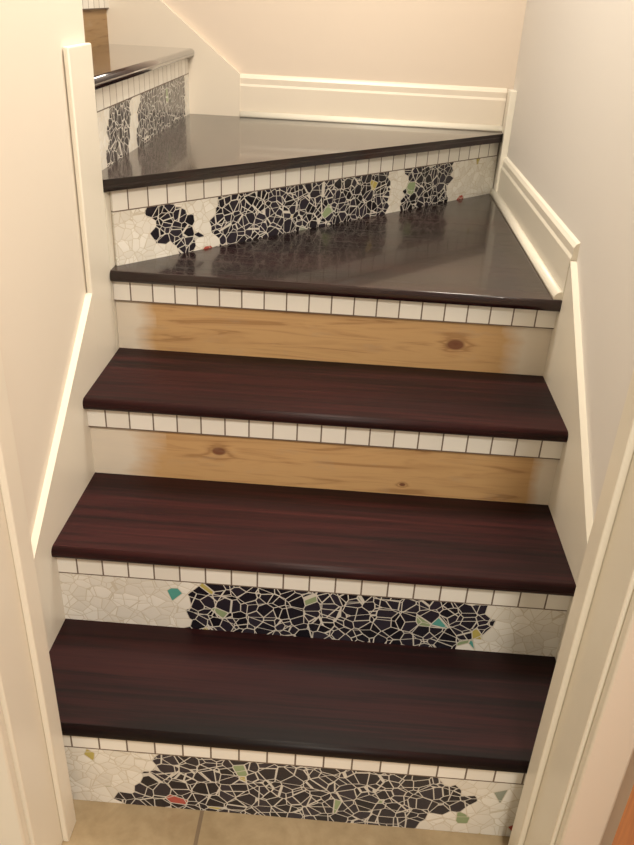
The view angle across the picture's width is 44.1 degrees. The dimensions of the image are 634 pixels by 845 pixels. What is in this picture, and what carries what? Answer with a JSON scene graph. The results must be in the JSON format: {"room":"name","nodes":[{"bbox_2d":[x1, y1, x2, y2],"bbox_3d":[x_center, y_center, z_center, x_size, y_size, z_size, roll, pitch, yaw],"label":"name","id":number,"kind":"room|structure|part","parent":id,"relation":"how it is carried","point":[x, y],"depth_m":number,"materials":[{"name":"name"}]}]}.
{"room":"indoor staircase","nodes":[
{"label":"indoor staircase","id":0,"kind":"room"},
{"bbox_2d":[0,0,86,537],"bbox_3d":[-1.783,-1.147,0.924,2.701,3.628,0.745,4,29,2],"label":"wall","id":1,"kind":"structure","parent":0,"point":[43,288],"depth_m":1.33,"materials":[{"name":"beige paint"}]},
{"bbox_2d":[31,293,99,650],"bbox_3d":[-0.499,0.225,1.508,0.013,0.781,0.613,4,29,2],"label":"trim","id":2,"kind":"structure","parent":1,"relation":"attached to","point":[70,468],"depth_m":1.51,"materials":[{"name":"beige paint"}]},
{"bbox_2d":[61,799,509,844],"bbox_3d":[-0.122,1.369,0.323,4.000,0.050,2.600,4,29,2],"label":"floor","id":3,"kind":"structure","parent":0,"point":[97,823],"depth_m":1.42,"materials":[{"name":"tile"}]},
{"bbox_2d":[49,0,575,835],"bbox_3d":[-0.445,-0.551,1.761,1.994,1.903,1.772,4,29,2],"label":"staircase","id":4,"kind":"structure","parent":3,"relation":"on","point":[313,564],"depth_m":1.60,"materials":[{"name":"wood"}]},
{"bbox_3d":[-0.465,-0.163,1.718,0.011,1.203,0.130,4,29,2],"label":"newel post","id":5,"kind":"part","parent":4,"relation":"part of","materials":[{"name":"beige paint"}]},
{"bbox_2d":[162,0,526,185],"bbox_3d":[-1.196,-1.818,2.204,3.699,3.628,0.120,4,29,2],"label":"wall","id":6,"kind":"structure","parent":0,"point":[476,43],"depth_m":2.39,"materials":[{"name":"beige paint"}]},
{"bbox_2d":[106,0,240,115],"bbox_3d":[-1.300,-1.883,2.097,2.200,1.878,0.018,4,29,2],"label":"trim","id":7,"kind":"structure","parent":6,"relation":"attached to","point":[214,83],"depth_m":2.42,"materials":[{"name":"beige paint"}]},
{"bbox_2d":[240,73,506,131],"bbox_3d":[0.172,-1.007,2.465,0.834,0.125,0.031,4,29,2],"label":"baseboard","id":8,"kind":"structure","parent":6,"relation":"attached to","point":[456,107],"depth_m":2.47,"materials":[{"name":"beige paint"}]},
{"bbox_2d":[507,0,633,520],"bbox_3d":[0.630,-0.821,1.600,0.120,2.628,1.910,4,29,2],"label":"wall","id":9,"kind":"structure","parent":0,"point":[572,135],"depth_m":1.53,"materials":[{"name":"white paint"}]},
{"bbox_2d":[490,89,579,299],"bbox_3d":[0.556,-0.644,2.039,0.031,0.315,1.038,4,29,2],"label":"baseboard","id":10,"kind":"structure","parent":9,"relation":"attached to","point":[548,243],"depth_m":1.98,"materials":[{"name":"beige paint"}]},
{"bbox_2d":[543,261,592,660],"bbox_3d":[0.490,0.210,1.533,0.013,0.874,0.790,4,29,2],"label":"trim","id":11,"kind":"structure","parent":9,"relation":"attached to","point":[570,501],"depth_m":1.54,"materials":[{"name":"beige paint"}]},
{"bbox_2d":[600,750,633,844],"bbox_3d":[0.012,-0.374,0.728,4.000,2.628,0.120,4,29,2],"label":"wall","id":12,"kind":"structure","parent":0,"point":[627,784],"depth_m":1.14,"materials":[{"name":"paint"}]},
{"bbox_2d":[0,351,633,844],"bbox_3d":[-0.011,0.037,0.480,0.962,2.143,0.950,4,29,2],"label":"door frame","id":13,"kind":"structure","parent":12,"relation":"in","point":[583,749],"depth_m":1.09,"materials":[{"name":"beige paint"}]}
]}

